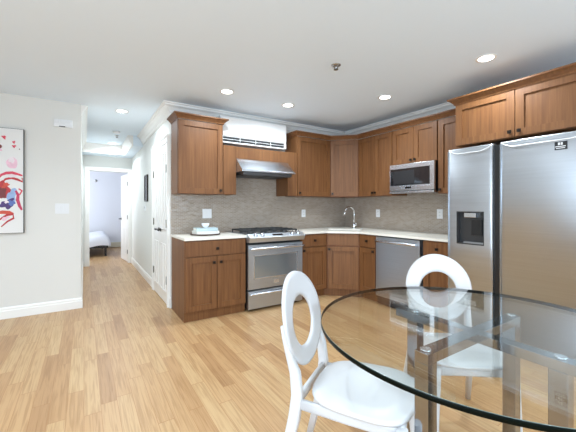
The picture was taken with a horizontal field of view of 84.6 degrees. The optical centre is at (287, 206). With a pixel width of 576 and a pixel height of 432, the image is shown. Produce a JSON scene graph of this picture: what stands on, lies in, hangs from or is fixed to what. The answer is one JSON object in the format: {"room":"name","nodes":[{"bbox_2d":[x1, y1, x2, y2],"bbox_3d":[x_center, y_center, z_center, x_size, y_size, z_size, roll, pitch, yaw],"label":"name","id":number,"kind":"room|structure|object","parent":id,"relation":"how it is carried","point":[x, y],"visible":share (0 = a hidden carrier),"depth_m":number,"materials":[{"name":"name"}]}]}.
{"room":"kitchen","nodes":[
{"label":"kitchen","id":0,"kind":"room"},
{"bbox_2d":[0,93,80,307],"bbox_3d":[-3.625,-0.011,3.178,2.590,2.460,0.120,0,0,-33],"label":"wall","id":1,"kind":"structure","parent":0,"point":[42,263],"depth_m":3.64,"materials":[{"name":"paint"}]},
{"bbox_2d":[0,127,23,233],"bbox_3d":[-3.363,-0.286,3.253,1.010,1.148,0.038,0,0,-33],"label":"painting","id":2,"kind":"object","parent":1,"relation":"attached to","point":[11,139],"visible":1,"depth_m":3.46,"materials":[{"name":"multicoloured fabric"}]},
{"bbox_2d":[55,203,68,213],"bbox_3d":[-2.658,0.019,3.724,0.135,0.120,0.008,0,0,-33],"label":"light switch","id":3,"kind":"object","parent":1,"relation":"attached to","point":[59,208],"visible":1,"depth_m":3.72,"materials":[{"name":"white plastic"}]},
{"bbox_2d":[54,118,72,128],"bbox_3d":[-2.641,-0.981,3.720,0.180,0.090,0.034,0,0,-33],"label":"door chime","id":4,"kind":"object","parent":1,"relation":"attached to","point":[62,123],"visible":1,"depth_m":3.71,"materials":[{"name":"white plastic"}]},
{"bbox_2d":[81,129,81,283],"bbox_3d":[-3.463,-0.011,5.207,0.120,2.460,3.115,0,0,-33],"label":"wall","id":5,"kind":"structure","parent":0,"point":[81,129],"depth_m":4.49,"materials":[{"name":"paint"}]},
{"bbox_2d":[0,261,82,319],"bbox_3d":[-4.425,1.157,4.434,2.606,0.125,3.131,0,0,-33],"label":"baseboard","id":6,"kind":"structure","parent":5,"relation":"attached to","point":[75,303],"depth_m":3.62,"materials":[{"name":"paint"}]},
{"bbox_2d":[81,105,87,148],"bbox_3d":[-3.215,-1.173,4.998,0.070,0.135,2.695,0,0,-33],"label":"trim","id":7,"kind":"structure","parent":5,"relation":"attached to","point":[84,109],"depth_m":4.40,"materials":[{"name":"paint"}]},
{"bbox_2d":[82,135,132,154],"bbox_3d":[-3.334,-1.153,5.810,0.750,0.175,1.200,0,0,-33],"label":"trim","id":8,"kind":"structure","parent":5,"relation":"attached to","point":[127,144],"depth_m":6.20,"materials":[{"name":"paint"}]},
{"bbox_2d":[82,155,131,266],"bbox_3d":[-3.841,-0.011,6.745,0.910,2.460,0.120,0,0,-33],"label":"wall","id":9,"kind":"structure","parent":0,"point":[87,160],"depth_m":6.55,"materials":[{"name":"paint"}]},
{"bbox_2d":[85,166,131,266],"bbox_3d":[-3.813,0.192,6.752,0.885,2.055,0.138,0,0,-33],"label":"trim","id":10,"kind":"structure","parent":9,"relation":"attached to","point":[88,169],"depth_m":6.55,"materials":[{"name":"paint"}]},
{"bbox_2d":[119,174,127,261],"bbox_3d":[-3.737,0.237,7.258,0.156,1.940,0.690,0,0,-39],"label":"door","id":11,"kind":"structure","parent":9,"relation":"in","point":[124,179],"depth_m":7.21,"materials":[{"name":"paint"}]},
{"bbox_2d":[90,171,127,241],"bbox_3d":[-6.113,-0.011,9.171,3.900,2.460,0.100,0,0,-33],"label":"wall","id":12,"kind":"structure","parent":0,"point":[105,194],"depth_m":9.53,"materials":[{"name":"paint"}]},
{"bbox_2d":[108,242,120,246],"bbox_3d":[-4.996,1.134,9.773,1.270,0.130,0.063,0,0,-33],"label":"baseboard","id":13,"kind":"structure","parent":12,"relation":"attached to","point":[113,244],"depth_m":9.59,"materials":[{"name":"white wood"}]},
{"bbox_2d":[82,136,142,157],"bbox_3d":[-3.375,-1.153,6.022,0.910,0.175,1.600,0,0,-33],"label":"soffit","id":14,"kind":"structure","parent":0,"point":[137,144],"depth_m":6.31,"materials":[{"name":"paint"}]},
{"bbox_2d":[132,120,168,277],"bbox_3d":[-2.433,-0.011,5.511,0.120,2.460,3.720,0,0,-33],"label":"wall","id":15,"kind":"structure","parent":0,"point":[142,161],"depth_m":5.57,"materials":[{"name":"paint"}]},
{"bbox_2d":[144,174,147,201],"bbox_3d":[-2.354,-0.311,5.252,0.025,0.440,0.260,0,0,-33],"label":"wall mirror","id":16,"kind":"object","parent":15,"relation":"attached to","point":[146,175],"visible":1,"depth_m":5.23,"materials":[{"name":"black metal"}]},
{"bbox_2d":[131,257,170,307],"bbox_3d":[-2.425,1.157,5.373,0.016,0.125,3.720,0,0,-33],"label":"baseboard","id":17,"kind":"structure","parent":15,"relation":"attached to","point":[146,276],"depth_m":5.47,"materials":[{"name":"paint"}]},
{"bbox_2d":[153,149,159,295],"bbox_3d":[-1.857,0.207,4.443,0.068,2.000,0.438,0,0,-33],"label":"door","id":18,"kind":"structure","parent":15,"relation":"in","point":[156,173],"depth_m":4.41,"materials":[{"name":"paint"}]},
{"bbox_2d":[152,134,169,307],"bbox_3d":[-1.724,0.167,4.266,0.036,2.105,1.030,0,0,-33],"label":"trim","id":19,"kind":"structure","parent":15,"relation":"attached to","point":[166,139],"depth_m":3.89,"materials":[{"name":"paint"}]},
{"bbox_2d":[157,144,165,302],"bbox_3d":[-1.618,0.207,4.072,0.068,2.000,0.438,0,0,-33],"label":"door","id":20,"kind":"structure","parent":15,"relation":"in","point":[162,229],"depth_m":4.07,"materials":[{"name":"paint"}]},
{"bbox_2d":[137,100,455,143],"bbox_3d":[0.791,-1.173,2.925,2.938,0.135,8.120,0,0,-33],"label":"trim","id":21,"kind":"structure","parent":15,"relation":"attached to","point":[166,108],"depth_m":4.30,"materials":[{"name":"paint"}]},
{"bbox_2d":[169,118,335,307],"bbox_3d":[-0.200,-0.011,4.665,2.958,2.460,0.120,0,0,-33],"label":"wall","id":22,"kind":"structure","parent":0,"point":[178,118],"depth_m":3.83,"materials":[{"name":"paint"}]},
{"bbox_2d":[167,111,228,194],"bbox_3d":[-1.081,-0.605,3.802,0.637,0.904,0.377,0,0,-33],"label":"upper cabinet","id":23,"kind":"object","parent":22,"relation":"attached to","point":[196,146],"visible":1,"depth_m":3.69,"materials":[{"name":"brown wood"}]},
{"bbox_2d":[223,145,235,194],"bbox_3d":[-0.798,-0.453,4.012,0.165,0.600,0.313,0,0,-33],"label":"filler panel","id":24,"kind":"object","parent":22,"relation":"attached to","point":[229,152],"visible":1,"depth_m":3.88,"materials":[{"name":"brown wood"}]},
{"bbox_2d":[215,115,285,150],"bbox_3d":[-0.487,-0.982,4.282,0.972,0.342,0.212,0,0,-33],"label":"air conditioner","id":25,"kind":"object","parent":22,"relation":"attached to","point":[238,132],"visible":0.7,"depth_m":4.19,"materials":[{"name":"white plastic"}]},
{"bbox_2d":[171,159,345,233],"bbox_3d":[-0.220,-0.174,4.577,2.830,1.014,0.008,0,0,-33],"label":"backsplash","id":26,"kind":"structure","parent":22,"relation":"attached to","point":[255,203],"depth_m":4.40,"materials":[{"name":"tile"}]},
{"bbox_2d":[203,209,211,217],"bbox_3d":[-1.033,0.084,4.042,0.118,0.118,0.008,0,0,-33],"label":"light switch","id":27,"kind":"object","parent":26,"relation":"attached to","point":[207,213],"visible":1,"depth_m":4.04,"materials":[{"name":"white plastic"}]},
{"bbox_2d":[236,147,287,162],"bbox_3d":[-0.408,-0.677,4.263,0.760,0.148,0.313,0,0,-33],"label":"filler panel","id":28,"kind":"object","parent":22,"relation":"attached to","point":[241,152],"visible":0.9,"depth_m":4.12,"materials":[{"name":"brown wood"}]},
{"bbox_2d":[236,159,294,179],"bbox_3d":[-0.357,-0.496,4.190,0.764,0.212,0.491,0,0,-33],"label":"range hood","id":29,"kind":"object","parent":22,"relation":"attached to","point":[252,169],"visible":0.93,"depth_m":4.02,"materials":[{"name":"metal"}]},
{"bbox_2d":[276,152,296,195],"bbox_3d":[-0.023,-0.455,4.512,0.154,0.603,0.313,0,0,-33],"label":"filler panel","id":30,"kind":"object","parent":22,"relation":"attached to","point":[284,186],"visible":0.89,"depth_m":4.40,"materials":[{"name":"brown wood"}]},
{"bbox_2d":[285,130,331,196],"bbox_3d":[0.288,-0.605,4.684,0.652,0.904,0.376,0,0,-33],"label":"upper cabinet","id":31,"kind":"object","parent":22,"relation":"attached to","point":[313,155],"visible":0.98,"depth_m":4.58,"materials":[{"name":"brown wood"}]},
{"bbox_2d":[325,134,358,197],"bbox_3d":[0.879,-0.605,4.912,0.634,0.904,0.634,0,0,-33],"label":"upper cabinet","id":32,"kind":"object","parent":22,"relation":"attached to","point":[344,152],"visible":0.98,"depth_m":4.71,"materials":[{"name":"brown wood"}]},
{"bbox_2d":[0,0,575,145],"bbox_3d":[-1.952,-1.281,4.060,6.558,0.080,13.200,0,0,-33],"label":"ceiling","id":33,"kind":"structure","parent":0,"point":[104,56],"depth_m":2.54,"materials":[{"name":"paint"}]},
{"bbox_2d":[115,109,128,112],"bbox_3d":[-2.146,-1.237,4.092,0.156,0.006,0.156,0,0,-33],"label":"recessed light","id":34,"kind":"object","parent":33,"relation":"in","point":[116,110],"visible":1,"depth_m":4.09,"materials":[{"name":"paint"}]},
{"bbox_2d":[220,89,233,93],"bbox_3d":[-0.655,-1.237,3.400,0.156,0.006,0.156,0,0,-33],"label":"recessed light","id":35,"kind":"object","parent":33,"relation":"in","point":[223,91],"visible":1,"depth_m":3.39,"materials":[{"name":"paint"}]},
{"bbox_2d":[222,90,231,93],"bbox_3d":[-0.655,-1.237,3.400,0.111,0.002,0.111,0,0,18],"label":"diffuser","id":36,"kind":"object","parent":35,"relation":"attached to","point":[223,91],"depth_m":3.40,"materials":[{"name":"white plastic"}]},
{"bbox_2d":[282,103,293,106],"bbox_3d":[0.000,-1.237,3.851,0.156,0.006,0.156,0,0,-33],"label":"recessed light","id":37,"kind":"object","parent":33,"relation":"in","point":[284,104],"visible":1,"depth_m":3.85,"materials":[{"name":"paint"}]},
{"bbox_2d":[331,63,340,70],"bbox_3d":[0.419,-1.220,2.766,0.084,0.041,0.084,0,0,-33],"label":"sprinkler","id":38,"kind":"object","parent":33,"relation":"attached to","point":[335,65],"visible":1,"depth_m":2.76,"materials":[{"name":"silver metal"}]},
{"bbox_2d":[331,63,340,67],"bbox_3d":[0.419,-1.224,2.766,0.084,0.034,0.084,0,0,-33],"label":"escutcheon","id":39,"kind":"object","parent":38,"relation":"on","point":[335,65],"depth_m":2.75,"materials":[{"name":"silver metal"}]},
{"bbox_2d":[378,95,391,99],"bbox_3d":[1.094,-1.237,3.571,0.156,0.006,0.156,0,0,-33],"label":"recessed light","id":40,"kind":"object","parent":33,"relation":"in","point":[382,97],"visible":1,"depth_m":3.57,"materials":[{"name":"paint"}]},
{"bbox_2d":[475,54,496,62],"bbox_3d":[1.649,-1.237,2.636,0.156,0.006,0.156,0,0,-33],"label":"recessed light","id":41,"kind":"object","parent":33,"relation":"in","point":[487,57],"visible":1,"depth_m":2.63,"materials":[{"name":"paint"}]},
{"bbox_2d":[478,55,493,61],"bbox_3d":[1.649,-1.237,2.636,0.111,0.002,0.111,0,0,18],"label":"diffuser","id":42,"kind":"object","parent":41,"relation":"attached to","point":[484,58],"depth_m":2.63,"materials":[{"name":"white plastic"}]},
{"bbox_2d":[0,247,575,431],"bbox_3d":[-1.937,1.249,4.129,6.458,0.060,13.100,0,0,-33],"label":"floor","id":43,"kind":"structure","parent":0,"point":[124,360],"depth_m":2.40,"materials":[{"name":"brown wood"}]},
{"bbox_2d":[90,231,110,255],"bbox_3d":[-5.683,0.954,8.098,1.940,0.530,1.810,0,0,-33],"label":"bed","id":44,"kind":"object","parent":43,"relation":"on","point":[98,239],"visible":0.27,"depth_m":7.81,"materials":[{"name":"white fabric"}]},
{"bbox_2d":[90,231,110,246],"bbox_3d":[-5.683,0.834,8.098,1.940,0.290,1.810,0,0,-33],"label":"duvet","id":45,"kind":"object","parent":44,"relation":"on","point":[97,238],"depth_m":7.81,"materials":[{"name":"white fabric"}]},
{"bbox_2d":[171,237,244,322],"bbox_3d":[-0.937,0.788,3.729,0.696,0.862,0.632,0,0,-33],"label":"base cabinet","id":46,"kind":"object","parent":43,"relation":"on","point":[208,276],"visible":0.97,"depth_m":3.48,"materials":[{"name":"brown wood"}]},
{"bbox_2d":[171,232,246,240],"bbox_3d":[-0.942,0.342,3.731,0.706,0.026,0.629,0,0,-33],"label":"countertop","id":47,"kind":"structure","parent":46,"relation":"on","point":[223,235],"depth_m":3.53,"materials":[{"name":"white stone"}]},
{"bbox_2d":[190,233,219,235],"bbox_3d":[-0.983,0.320,3.768,0.352,0.016,0.352,0,0,-33],"label":"tray","id":48,"kind":"object","parent":47,"relation":"on","point":[190,233],"visible":0.59,"depth_m":3.61,"materials":[{"name":"white"}]},
{"bbox_2d":[192,231,218,233],"bbox_3d":[-0.983,0.300,3.768,0.270,0.038,0.190,0,0,-36],"label":"book","id":49,"kind":"object","parent":48,"relation":"on","point":[193,232],"visible":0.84,"depth_m":3.69,"materials":[{"name":"white paper"}]},
{"bbox_2d":[193,227,217,230],"bbox_3d":[-0.983,0.264,3.768,0.250,0.034,0.175,0,0,-30],"label":"book","id":50,"kind":"object","parent":49,"relation":"on","point":[198,228],"visible":0.98,"depth_m":3.70,"materials":[{"name":"teal paper"}]},
{"bbox_2d":[202,223,209,227],"bbox_3d":[-0.983,0.222,3.768,0.096,0.050,0.096,0,0,-33],"label":"bowl","id":51,"kind":"object","parent":50,"relation":"on","point":[205,225],"visible":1,"depth_m":3.74,"materials":[{"name":"white ceramic"}]},
{"bbox_2d":[228,227,304,310],"bbox_3d":[-0.289,0.748,4.086,0.774,0.943,0.698,0,0,-33],"label":"gas range","id":52,"kind":"object","parent":43,"relation":"on","point":[271,253],"visible":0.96,"depth_m":3.80,"materials":[{"name":"silver metal"}]},
{"bbox_2d":[228,230,294,234],"bbox_3d":[-0.318,0.340,4.132,0.766,0.034,0.590,0,0,-33],"label":"cooktop","id":53,"kind":"object","parent":52,"relation":"in","point":[278,231],"depth_m":4.01,"materials":[{"name":"metal"}]},
{"bbox_2d":[300,233,326,298],"bbox_3d":[0.194,0.788,4.458,0.427,0.862,0.632,0,0,-33],"label":"base cabinet","id":54,"kind":"object","parent":43,"relation":"on","point":[314,252],"visible":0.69,"depth_m":4.24,"materials":[{"name":"brown wood"}]},
{"bbox_2d":[324,233,362,296],"bbox_3d":[0.832,0.788,4.704,0.918,0.862,0.909,0,0,-33],"label":"base cabinet","id":55,"kind":"object","parent":43,"relation":"on","point":[342,248],"visible":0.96,"depth_m":4.29,"materials":[{"name":"brown wood"}]},
{"bbox_2d":[288,227,447,241],"bbox_3d":[1.000,0.342,4.051,1.347,0.026,2.196,0,0,-33],"label":"countertop","id":56,"kind":"structure","parent":55,"relation":"on","point":[380,232],"depth_m":4.13,"materials":[{"name":"white stone"}]},
{"bbox_2d":[343,206,356,227],"bbox_3d":[0.947,0.158,4.827,0.233,0.341,0.085,0,0,-27],"label":"faucet","id":57,"kind":"object","parent":56,"relation":"on","point":[354,223],"visible":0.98,"depth_m":4.86,"materials":[{"name":"silver metal"}]},
{"bbox_2d":[280,271,413,431],"bbox_3d":[0.258,0.763,1.372,0.556,0.921,0.436,0,0,25],"label":"dining chair","id":58,"kind":"object","parent":43,"relation":"on","point":[343,392],"visible":0.97,"depth_m":1.30,"materials":[{"name":"white paint"}]},
{"bbox_2d":[359,234,377,301],"bbox_3d":[1.275,0.788,4.279,0.632,0.862,0.286,0,0,-33],"label":"base cabinet","id":59,"kind":"object","parent":43,"relation":"on","point":[367,249],"visible":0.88,"depth_m":4.13,"materials":[{"name":"brown wood"}]},
{"bbox_2d":[375,236,423,308],"bbox_3d":[1.504,0.788,3.865,0.661,0.862,0.655,0,0,-33],"label":"dishwasher","id":60,"kind":"object","parent":43,"relation":"on","point":[395,256],"visible":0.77,"depth_m":3.75,"materials":[{"name":"silver metal"}]},
{"bbox_2d":[423,240,447,307],"bbox_3d":[1.800,0.788,3.465,0.632,0.862,0.330,0,0,-33],"label":"base cabinet","id":61,"kind":"object","parent":43,"relation":"on","point":[434,298],"visible":0.24,"depth_m":3.33,"materials":[{"name":"brown wood"}]},
{"bbox_2d":[321,286,575,431],"bbox_3d":[0.751,0.847,1.275,1.230,0.745,1.230,0,0,-33],"label":"dining table","id":62,"kind":"object","parent":43,"relation":"on","point":[422,360],"visible":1,"depth_m":1.13,"materials":[{"name":"clear glass"}]},
{"bbox_2d":[403,254,522,431],"bbox_3d":[0.924,0.763,1.773,0.436,0.921,0.556,0,0,4],"label":"dining chair","id":63,"kind":"object","parent":43,"relation":"on","point":[477,360],"visible":0.73,"depth_m":1.95,"materials":[{"name":"white paint"}]},
{"bbox_2d":[448,131,575,359],"bbox_3d":[2.130,0.335,2.830,0.748,1.768,1.028,0,0,-33],"label":"refrigerator","id":64,"kind":"object","parent":43,"relation":"on","point":[512,204],"visible":0.86,"depth_m":2.55,"materials":[{"name":"silver metal"}]},
{"bbox_2d":[354,115,455,139],"bbox_3d":[2.650,-0.011,2.862,0.120,2.460,6.000,0,0,-33],"label":"wall","id":65,"kind":"structure","parent":0,"point":[454,115],"depth_m":4.28,"materials":[{"name":"paint"}]},
{"bbox_2d":[357,126,406,196],"bbox_3d":[1.312,-0.605,4.479,0.376,0.904,0.604,0,0,-33],"label":"upper cabinet","id":66,"kind":"object","parent":65,"relation":"attached to","point":[375,152],"visible":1,"depth_m":4.38,"materials":[{"name":"brown wood"}]},
{"bbox_2d":[346,192,447,233],"bbox_3d":[1.575,-0.124,4.412,0.008,0.914,2.230,0,0,-33],"label":"backsplash","id":67,"kind":"structure","parent":65,"relation":"attached to","point":[415,212],"depth_m":4.39,"materials":[{"name":"tile"}]},
{"bbox_2d":[376,209,379,216],"bbox_3d":[1.348,0.094,4.747,0.009,0.115,0.072,0,0,-33],"label":"wall outlet","id":68,"kind":"object","parent":67,"relation":"attached to","point":[377,210],"visible":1,"depth_m":4.74,"materials":[{"name":"white plastic"}]},
{"bbox_2d":[437,209,442,218],"bbox_3d":[1.881,0.086,3.921,0.009,0.118,0.075,0,0,-33],"label":"wall outlet","id":69,"kind":"object","parent":67,"relation":"attached to","point":[439,211],"visible":1,"depth_m":3.92,"materials":[{"name":"white plastic"}]},
{"bbox_2d":[389,160,437,193],"bbox_3d":[1.643,-0.352,3.954,0.372,0.366,0.624,0,0,-33],"label":"microwave","id":70,"kind":"object","parent":65,"relation":"attached to","point":[418,177],"visible":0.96,"depth_m":3.81,"materials":[{"name":"silver metal"}]},
{"bbox_2d":[389,114,437,165],"bbox_3d":[1.649,-0.797,3.956,0.376,0.519,0.632,0,0,-33],"label":"upper cabinet","id":71,"kind":"object","parent":65,"relation":"attached to","point":[418,143],"visible":0.85,"depth_m":3.85,"materials":[{"name":"brown wood"}]},
{"bbox_2d":[435,108,460,193],"bbox_3d":[1.925,-0.605,3.527,0.376,0.904,0.380,0,0,-33],"label":"upper cabinet","id":72,"kind":"object","parent":65,"relation":"attached to","point":[446,127],"visible":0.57,"depth_m":3.55,"materials":[{"name":"brown wood"}]},
{"bbox_2d":[447,62,575,147],"bbox_3d":[2.159,-0.827,2.865,0.701,0.461,1.082,0,0,-33],"label":"upper cabinet","id":73,"kind":"object","parent":65,"relation":"attached to","point":[543,103],"visible":1,"depth_m":2.65,"materials":[{"name":"brown wood"}]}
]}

